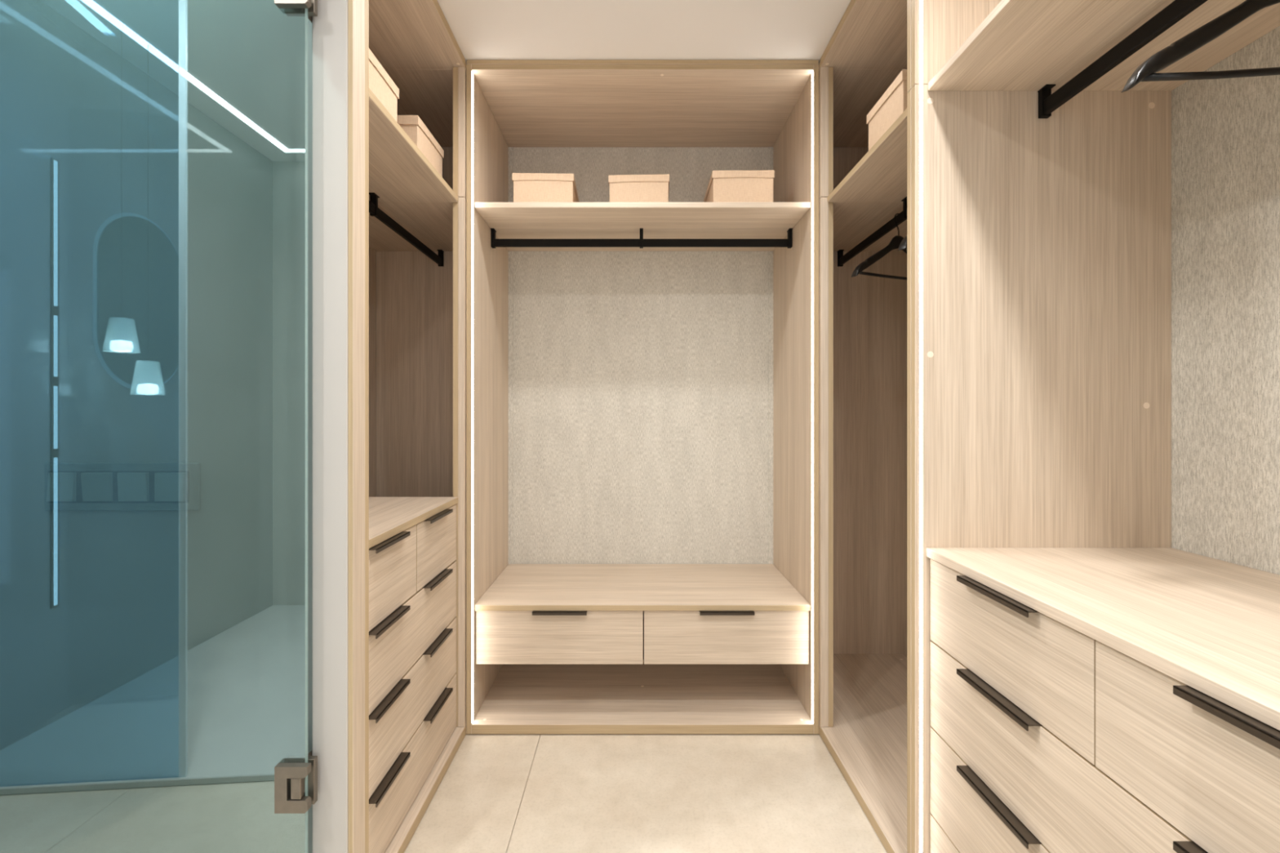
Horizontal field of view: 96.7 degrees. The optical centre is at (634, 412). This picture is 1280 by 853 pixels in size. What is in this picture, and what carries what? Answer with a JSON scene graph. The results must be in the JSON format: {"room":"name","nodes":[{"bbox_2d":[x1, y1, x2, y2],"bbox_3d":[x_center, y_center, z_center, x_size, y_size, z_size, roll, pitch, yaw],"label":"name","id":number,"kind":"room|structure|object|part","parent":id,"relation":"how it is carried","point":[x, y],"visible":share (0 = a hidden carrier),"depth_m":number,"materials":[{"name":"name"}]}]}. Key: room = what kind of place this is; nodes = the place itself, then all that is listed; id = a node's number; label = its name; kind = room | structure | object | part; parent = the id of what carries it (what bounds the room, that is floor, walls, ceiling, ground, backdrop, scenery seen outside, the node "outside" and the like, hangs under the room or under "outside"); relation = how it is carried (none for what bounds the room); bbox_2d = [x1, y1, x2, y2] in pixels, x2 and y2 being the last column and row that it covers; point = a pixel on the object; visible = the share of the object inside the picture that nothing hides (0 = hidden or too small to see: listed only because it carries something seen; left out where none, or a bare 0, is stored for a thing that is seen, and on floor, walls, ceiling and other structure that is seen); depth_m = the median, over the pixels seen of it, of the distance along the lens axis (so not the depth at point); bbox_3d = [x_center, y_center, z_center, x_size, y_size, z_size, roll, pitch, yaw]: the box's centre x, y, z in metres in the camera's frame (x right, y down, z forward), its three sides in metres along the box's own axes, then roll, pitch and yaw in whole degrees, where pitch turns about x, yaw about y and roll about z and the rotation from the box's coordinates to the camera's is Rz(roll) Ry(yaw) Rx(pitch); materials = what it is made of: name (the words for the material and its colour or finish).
{"room":"walk-in closet","nodes":[
{"label":"walk-in closet","id":0,"kind":"room"},
{"bbox_2d":[307,17,311,852],"bbox_3d":[-1.397,-0.204,1.250,1.426,2.700,0.016,0,0,0],"label":"door frame","id":1,"kind":"structure","parent":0,"point":[309,23],"depth_m":1.24,"materials":[{"name":"white paint"}]},
{"bbox_2d":[0,0,317,852],"bbox_3d":[-1.384,-0.025,1.200,1.445,2.318,0.100,0,0,0],"label":"door","id":2,"kind":"structure","parent":1,"relation":"in","point":[153,153],"depth_m":1.17,"materials":[{"name":"green glass"}]},
{"bbox_3d":[-0.693,-0.874,1.182,0.063,0.094,0.013,0,0,0],"label":"plate","id":3,"kind":"part","parent":2,"relation":"part of","materials":[{"name":"metal"}]},
{"bbox_3d":[-0.693,0.764,1.182,0.063,0.094,0.013,0,0,0],"label":"plate","id":4,"kind":"part","parent":2,"relation":"part of","materials":[{"name":"metal"}]},
{"bbox_2d":[311,0,347,852],"bbox_3d":[-0.646,-0.204,1.232,0.075,2.700,0.054,0,0,0],"label":"wall","id":5,"kind":"structure","parent":1,"relation":"attached to","point":[330,27],"depth_m":1.21,"materials":[{"name":"white paint"}]},
{"bbox_2d":[436,0,850,64],"bbox_3d":[-0.420,-1.403,0.822,3.380,0.302,3.617,0,0,0],"label":"ceiling","id":6,"kind":"structure","parent":0,"point":[482,29],"depth_m":1.86,"materials":[{"name":"white paint"}]},
{"bbox_2d":[404,733,887,852],"bbox_3d":[-0.425,1.196,0.817,3.570,0.100,3.807,0,0,0],"label":"floor","id":7,"kind":"structure","parent":0,"point":[498,793],"depth_m":1.68,"materials":[{"name":"beige tile"}]},
{"bbox_2d":[347,0,466,852],"bbox_3d":[-0.897,-0.054,1.915,0.600,2.393,1.415,0,0,0],"label":"wardrobe","id":8,"kind":"object","parent":7,"relation":"on","point":[406,312],"depth_m":2.00,"materials":[{"name":"brown wood"}]},
{"bbox_3d":[-0.891,-0.037,1.270,0.588,2.358,0.019,0,0,0],"label":"panel","id":9,"kind":"part","parent":8,"relation":"part of","materials":[{"name":"brown wood"}]},
{"bbox_3d":[-1.191,-0.037,1.935,0.012,2.358,1.350,0,0,0],"label":"panel","id":10,"kind":"part","parent":8,"relation":"part of","materials":[{"name":"brown wood"}]},
{"bbox_2d":[368,48,399,121],"bbox_3d":[-0.833,-0.846,1.523,0.307,0.176,0.239,0,0,0],"label":"storage box","id":11,"kind":"object","parent":8,"relation":"on","point":[380,83],"visible":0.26,"depth_m":1.54,"materials":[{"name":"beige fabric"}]},
{"bbox_3d":[-0.833,-0.920,1.523,0.307,0.030,0.239,0,0,0],"label":"lid","id":12,"kind":"part","parent":11,"relation":"part of","materials":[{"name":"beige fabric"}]},
{"bbox_3d":[-0.884,-0.703,1.942,0.022,0.071,1.351,0,0,0],"label":"clothes rail","id":13,"kind":"part","parent":8,"relation":"part of","materials":[{"name":"black metal"}]},
{"bbox_2d":[368,497,457,852],"bbox_3d":[-0.893,0.703,1.639,0.581,0.811,0.720,0,0,0],"label":"chest","id":14,"kind":"object","parent":8,"relation":"on","point":[412,540],"visible":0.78,"depth_m":1.57,"materials":[{"name":"brown wood"}]},
{"bbox_3d":[-0.620,0.920,1.431,0.034,0.011,0.200,0,0,0],"label":"handle","id":15,"kind":"part","parent":14,"relation":"part of","materials":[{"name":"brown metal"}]},
{"bbox_3d":[-0.620,0.723,1.431,0.034,0.011,0.200,0,0,0],"label":"handle","id":16,"kind":"part","parent":14,"relation":"part of","materials":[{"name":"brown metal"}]},
{"bbox_3d":[-0.620,0.526,1.431,0.034,0.011,0.200,0,0,0],"label":"handle","id":17,"kind":"part","parent":14,"relation":"part of","materials":[{"name":"brown metal"}]},
{"bbox_3d":[-0.620,0.326,1.431,0.034,0.011,0.200,0,0,0],"label":"handle","id":18,"kind":"part","parent":14,"relation":"part of","materials":[{"name":"brown metal"}]},
{"bbox_3d":[-0.825,0.420,1.457,0.400,0.194,0.348,0,0,0],"label":"drawer","id":19,"kind":"part","parent":14,"relation":"part of","materials":[{"name":"brown wood"}]},
{"bbox_3d":[-0.825,1.010,1.640,0.400,0.186,0.714,0,0,0],"label":"wide drawer","id":20,"kind":"part","parent":14,"relation":"part of","materials":[{"name":"brown wood"}]},
{"bbox_3d":[-0.825,0.816,1.640,0.400,0.192,0.714,0,0,0],"label":"wide drawer","id":21,"kind":"part","parent":14,"relation":"part of","materials":[{"name":"brown wood"}]},
{"bbox_3d":[-0.825,0.619,1.640,0.400,0.193,0.714,0,0,0],"label":"wide drawer","id":22,"kind":"part","parent":14,"relation":"part of","materials":[{"name":"brown wood"}]},
{"bbox_3d":[-0.825,0.420,1.817,0.400,0.194,0.360,0,0,0],"label":"drawer","id":23,"kind":"part","parent":14,"relation":"part of","materials":[{"name":"brown wood"}]},
{"bbox_3d":[-0.620,0.526,1.789,0.034,0.011,0.200,0,0,0],"label":"handle","id":24,"kind":"part","parent":14,"relation":"part of","materials":[{"name":"brown metal"}]},
{"bbox_3d":[-0.620,0.920,1.789,0.034,0.011,0.200,0,0,0],"label":"handle","id":25,"kind":"part","parent":14,"relation":"part of","materials":[{"name":"brown metal"}]},
{"bbox_3d":[-0.620,0.723,1.789,0.034,0.011,0.200,0,0,0],"label":"handle","id":26,"kind":"part","parent":14,"relation":"part of","materials":[{"name":"brown metal"}]},
{"bbox_3d":[-0.620,0.326,1.789,0.034,0.011,0.200,0,0,0],"label":"handle","id":27,"kind":"part","parent":14,"relation":"part of","materials":[{"name":"brown metal"}]},
{"bbox_2d":[368,88,457,202],"bbox_3d":[-0.902,-0.748,1.639,0.564,0.020,0.720,0,0,0],"label":"shelf","id":28,"kind":"object","parent":8,"relation":"attached to","point":[399,171],"depth_m":1.72,"materials":[{"name":"brown wood"}]},
{"bbox_3d":[-0.891,-1.227,1.638,0.588,0.022,0.756,0,0,0],"label":"panel","id":29,"kind":"part","parent":8,"relation":"part of","materials":[{"name":"brown wood"}]},
{"bbox_2d":[368,202,466,251],"bbox_3d":[-0.912,-0.748,2.305,0.544,0.020,0.608,0,0,0],"label":"corner shelf","id":30,"kind":"object","parent":8,"relation":"attached to","point":[431,223],"depth_m":2.26,"materials":[{"name":"brown wood"}]},
{"bbox_2d":[396,115,444,177],"bbox_3d":[-0.833,-0.846,1.907,0.307,0.176,0.239,0,0,0],"label":"storage box","id":31,"kind":"object","parent":8,"relation":"on","point":[413,126],"visible":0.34,"depth_m":1.84,"materials":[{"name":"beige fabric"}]},
{"bbox_3d":[-0.833,-0.920,1.907,0.307,0.030,0.239,0,0,0],"label":"lid","id":32,"kind":"part","parent":31,"relation":"part of","materials":[{"name":"beige cardboard"}]},
{"bbox_3d":[-0.891,-0.037,2.616,0.587,2.358,0.012,0,0,0],"label":"corner panel","id":33,"kind":"part","parent":8,"relation":"part of","materials":[{"name":"brown wood"}]},
{"bbox_3d":[-0.891,-1.227,2.313,0.588,0.022,0.593,0,0,0],"label":"corner panel","id":34,"kind":"part","parent":8,"relation":"part of","materials":[{"name":"brown wood"}]},
{"bbox_3d":[-0.891,1.125,1.638,0.588,0.034,0.756,0,0,0],"label":"panel","id":35,"kind":"part","parent":8,"relation":"part of","materials":[{"name":"brown wood"}]},
{"bbox_3d":[-0.891,1.125,2.313,0.588,0.034,0.593,0,0,0],"label":"corner panel","id":36,"kind":"part","parent":8,"relation":"part of","materials":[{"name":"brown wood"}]},
{"bbox_2d":[466,59,818,733],"bbox_3d":[0.029,-0.054,2.320,1.251,2.393,0.605,0,0,0],"label":"wardrobe","id":37,"kind":"object","parent":7,"relation":"on","point":[624,405],"depth_m":2.50,"materials":[{"name":"brown wood"}]},
{"bbox_3d":[-0.587,-0.046,2.313,0.018,2.377,0.593,0,0,0],"label":"panel","id":38,"kind":"part","parent":37,"relation":"part of","materials":[{"name":"brown wood"}]},
{"bbox_2d":[512,173,578,201],"bbox_3d":[-0.361,-0.846,2.375,0.239,0.176,0.307,0,0,-2],"label":"storage box","id":39,"kind":"object","parent":37,"relation":"on","point":[527,187],"visible":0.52,"depth_m":2.22,"materials":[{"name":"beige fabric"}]},
{"bbox_2d":[608,173,669,201],"bbox_3d":[0.024,-0.846,2.388,0.239,0.176,0.307,0,0,3],"label":"storage box","id":40,"kind":"object","parent":37,"relation":"on","point":[655,187],"visible":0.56,"depth_m":2.24,"materials":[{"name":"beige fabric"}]},
{"bbox_3d":[0.024,-0.920,2.388,0.239,0.030,0.307,0,0,2],"label":"lid","id":41,"kind":"part","parent":40,"relation":"part of","materials":[{"name":"beige cardboard"}]},
{"bbox_3d":[0.029,-0.054,2.616,1.214,2.324,0.012,0,0,0],"label":"panel","id":42,"kind":"part","parent":37,"relation":"part of","materials":[{"name":"grey fabric"}]},
{"bbox_3d":[0.029,-0.702,2.300,1.212,0.072,0.040,0,0,0],"label":"clothes rail","id":43,"kind":"part","parent":37,"relation":"part of","materials":[{"name":"black metal"}]},
{"bbox_2d":[474,564,810,664],"bbox_3d":[0.029,0.804,2.321,1.212,0.218,0.567,0,0,0],"label":"drawer unit","id":44,"kind":"object","parent":37,"relation":"in","point":[531,614],"visible":1,"depth_m":2.06,"materials":[{"name":"brown wood"}]},
{"bbox_3d":[-0.272,0.816,2.260,0.604,0.194,0.400,0,0,0],"label":"drawer","id":45,"kind":"part","parent":44,"relation":"part of","materials":[{"name":"brown wood"}]},
{"bbox_3d":[-0.269,0.723,2.055,0.196,0.011,0.034,0,0,0],"label":"handle","id":46,"kind":"part","parent":44,"relation":"part of","materials":[{"name":"brown metal"}]},
{"bbox_3d":[0.333,0.816,2.260,0.598,0.194,0.400,0,0,0],"label":"drawer","id":47,"kind":"part","parent":44,"relation":"part of","materials":[{"name":"brown wood"}]},
{"bbox_3d":[0.333,0.723,2.055,0.196,0.011,0.034,0,0,0],"label":"handle","id":48,"kind":"part","parent":44,"relation":"part of","materials":[{"name":"brown metal"}]},
{"bbox_2d":[474,201,810,251],"bbox_3d":[0.029,-0.748,2.328,1.212,0.020,0.555,0,0,0],"label":"shelf","id":49,"kind":"object","parent":37,"relation":"attached to","point":[509,220],"depth_m":2.19,"materials":[{"name":"brown wood"}]},
{"bbox_3d":[0.029,-1.226,2.314,1.214,0.019,0.593,0,0,0],"label":"panel","id":50,"kind":"part","parent":37,"relation":"part of","materials":[{"name":"brown wood"}]},
{"bbox_3d":[0.029,1.125,2.314,1.214,0.034,0.593,0,0,0],"label":"panel","id":51,"kind":"part","parent":37,"relation":"part of","materials":[{"name":"brown wood"}]},
{"bbox_2d":[703,169,774,201],"bbox_3d":[0.422,-0.846,2.348,0.239,0.176,0.307,0,0,1],"label":"storage box","id":52,"kind":"object","parent":37,"relation":"on","point":[748,185],"visible":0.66,"depth_m":2.20,"materials":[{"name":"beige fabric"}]},
{"bbox_3d":[0.645,-0.046,2.313,0.018,2.377,0.593,0,0,0],"label":"panel","id":53,"kind":"part","parent":37,"relation":"part of","materials":[{"name":"brown wood"}]},
{"bbox_2d":[818,0,911,852],"bbox_3d":[0.961,-0.054,1.985,0.611,2.393,1.274,0,0,0],"label":"wardrobe","id":54,"kind":"object","parent":7,"relation":"on","point":[864,321],"depth_m":2.28,"materials":[{"name":"brown wood"}]},
{"bbox_3d":[0.955,-1.227,2.313,0.598,0.022,0.593,0,0,0],"label":"corner panel","id":55,"kind":"part","parent":54,"relation":"part of","materials":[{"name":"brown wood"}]},
{"bbox_2d":[818,202,906,251],"bbox_3d":[0.977,-0.748,2.305,0.552,0.020,0.608,0,0,0],"label":"corner shelf","id":56,"kind":"object","parent":54,"relation":"attached to","point":[853,222],"depth_m":2.22,"materials":[{"name":"brown wood"}]},
{"bbox_3d":[0.955,-0.037,2.616,0.598,2.358,0.012,0,0,0],"label":"corner panel","id":57,"kind":"part","parent":54,"relation":"part of","materials":[{"name":"brown wood"}]},
{"bbox_3d":[0.955,1.125,1.979,0.599,0.034,1.262,0,0,0],"label":"panel","id":58,"kind":"part","parent":54,"relation":"part of","materials":[{"name":"brown wood"}]},
{"bbox_3d":[0.955,-1.227,1.682,0.599,0.022,0.668,0,0,0],"label":"panel","id":59,"kind":"part","parent":54,"relation":"part of","materials":[{"name":"brown wood"}]},
{"bbox_2d":[827,108,906,202],"bbox_3d":[0.966,-0.748,1.683,0.575,0.020,0.632,0,0,0],"label":"shelf","id":60,"kind":"object","parent":54,"relation":"attached to","point":[880,175],"depth_m":1.77,"materials":[{"name":"brown wood"}]},
{"bbox_3d":[0.940,-0.703,1.986,0.022,0.071,1.263,0,0,0],"label":"clothes rail","id":61,"kind":"part","parent":54,"relation":"part of","materials":[{"name":"black metal"}]},
{"bbox_2d":[851,213,906,279],"bbox_3d":[0.943,-0.582,2.007,0.448,0.249,0.042,0,0,-22],"label":"clothes hanger","id":62,"kind":"object","parent":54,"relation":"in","point":[895,242],"visible":0.55,"depth_m":1.98,"materials":[{"name":"black plastic"}]},
{"bbox_2d":[866,69,907,150],"bbox_3d":[0.883,-0.846,1.668,0.307,0.176,0.239,0,0,0],"label":"storage box","id":63,"kind":"object","parent":54,"relation":"on","point":[891,104],"visible":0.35,"depth_m":1.64,"materials":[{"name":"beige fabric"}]},
{"bbox_3d":[0.883,-0.920,1.668,0.307,0.030,0.239,0,0,0],"label":"lid","id":64,"kind":"part","parent":63,"relation":"part of","materials":[{"name":"beige cardboard"}]},
{"bbox_2d":[897,235,906,250],"bbox_3d":[0.947,-0.582,1.712,0.448,0.249,0.042,0,0,-28],"label":"clothes hanger","id":65,"kind":"object","parent":54,"relation":"hanging from","point":[903,245],"visible":0.06,"depth_m":1.61,"materials":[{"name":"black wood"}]},
{"bbox_3d":[0.955,0.188,1.358,0.599,1.908,0.019,0,0,0],"label":"panel","id":66,"kind":"part","parent":54,"relation":"part of","materials":[{"name":"brown wood"}]},
{"bbox_3d":[0.955,-0.992,1.358,0.599,0.448,0.018,0,0,0],"label":"panel","id":67,"kind":"part","parent":54,"relation":"part of","materials":[{"name":"brown wood"}]},
{"bbox_2d":[911,0,1279,852],"bbox_3d":[0.961,-0.052,0.839,0.611,2.397,1.016,0,0,0],"label":"wardrobe","id":68,"kind":"object","parent":7,"relation":"on","point":[1095,282],"depth_m":1.33,"materials":[{"name":"brown wood"}]},
{"bbox_3d":[0.955,-0.992,1.337,0.599,0.449,0.019,0,0,0],"label":"panel","id":69,"kind":"part","parent":68,"relation":"part of","materials":[{"name":"brown wood"}]},
{"bbox_3d":[0.955,0.188,1.337,0.599,1.908,0.019,0,0,0],"label":"panel","id":70,"kind":"part","parent":68,"relation":"part of","materials":[{"name":"brown wood"}]},
{"bbox_2d":[926,547,1279,852],"bbox_3d":[0.960,0.712,0.839,0.587,0.792,0.977,0,0,0],"label":"chest","id":71,"kind":"object","parent":68,"relation":"on","point":[1083,700],"visible":1,"depth_m":0.91,"materials":[{"name":"brown wood"}]},
{"bbox_3d":[0.888,1.019,0.839,0.400,0.169,0.970,0,0,0],"label":"wide drawer","id":72,"kind":"part","parent":71,"relation":"part of","materials":[{"name":"brown wood"}]},
{"bbox_3d":[0.888,0.832,0.839,0.400,0.198,0.970,0,0,0],"label":"wide drawer","id":73,"kind":"part","parent":71,"relation":"part of","materials":[{"name":"brown wood"}]},
{"bbox_3d":[0.683,0.343,1.071,0.034,0.011,0.212,0,0,0],"label":"handle","id":74,"kind":"part","parent":71,"relation":"part of","materials":[{"name":"brown metal"}]},
{"bbox_3d":[0.683,0.736,1.071,0.034,0.011,0.212,0,0,0],"label":"handle","id":75,"kind":"part","parent":71,"relation":"part of","materials":[{"name":"brown metal"}]},
{"bbox_3d":[0.683,0.536,1.071,0.034,0.011,0.212,0,0,0],"label":"handle","id":76,"kind":"part","parent":71,"relation":"part of","materials":[{"name":"brown metal"}]},
{"bbox_3d":[0.888,0.434,1.088,0.400,0.189,0.472,0,0,0],"label":"drawer","id":77,"kind":"part","parent":71,"relation":"part of","materials":[{"name":"brown wood"}]},
{"bbox_3d":[0.888,0.631,0.839,0.400,0.196,0.970,0,0,0],"label":"wide drawer","id":78,"kind":"part","parent":71,"relation":"part of","materials":[{"name":"brown wood"}]},
{"bbox_3d":[0.888,0.434,0.602,0.400,0.189,0.496,0,0,0],"label":"drawer","id":79,"kind":"part","parent":71,"relation":"part of","materials":[{"name":"brown wood"}]},
{"bbox_3d":[0.683,0.536,0.600,0.034,0.011,0.209,0,0,0],"label":"handle","id":80,"kind":"part","parent":71,"relation":"part of","materials":[{"name":"brown metal"}]},
{"bbox_3d":[0.683,0.343,0.600,0.034,0.011,0.209,0,0,0],"label":"handle","id":81,"kind":"part","parent":71,"relation":"part of","materials":[{"name":"brown metal"}]},
{"bbox_2d":[928,0,1279,90],"bbox_3d":[0.969,-0.759,0.839,0.569,0.019,0.977,0,0,0],"label":"shelf","id":82,"kind":"object","parent":68,"relation":"attached to","point":[1021,45],"depth_m":1.16,"materials":[{"name":"brown wood"}]},
{"bbox_3d":[0.952,-0.718,0.839,0.022,0.065,1.002,0,0,0],"label":"clothes rail","id":83,"kind":"part","parent":68,"relation":"part of","materials":[{"name":"black metal"}]},
{"bbox_2d":[1121,0,1279,92],"bbox_3d":[0.950,-0.602,0.819,0.448,0.249,0.042,0,0,7],"label":"clothes hanger","id":84,"kind":"object","parent":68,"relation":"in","point":[1204,34],"visible":1,"depth_m":0.83,"materials":[{"name":"black plastic"}]},
{"bbox_3d":[1.260,-0.037,0.839,0.012,2.358,1.016,0,0,0],"label":"panel","id":85,"kind":"part","parent":68,"relation":"part of","materials":[{"name":"grey fabric"}]}
]}

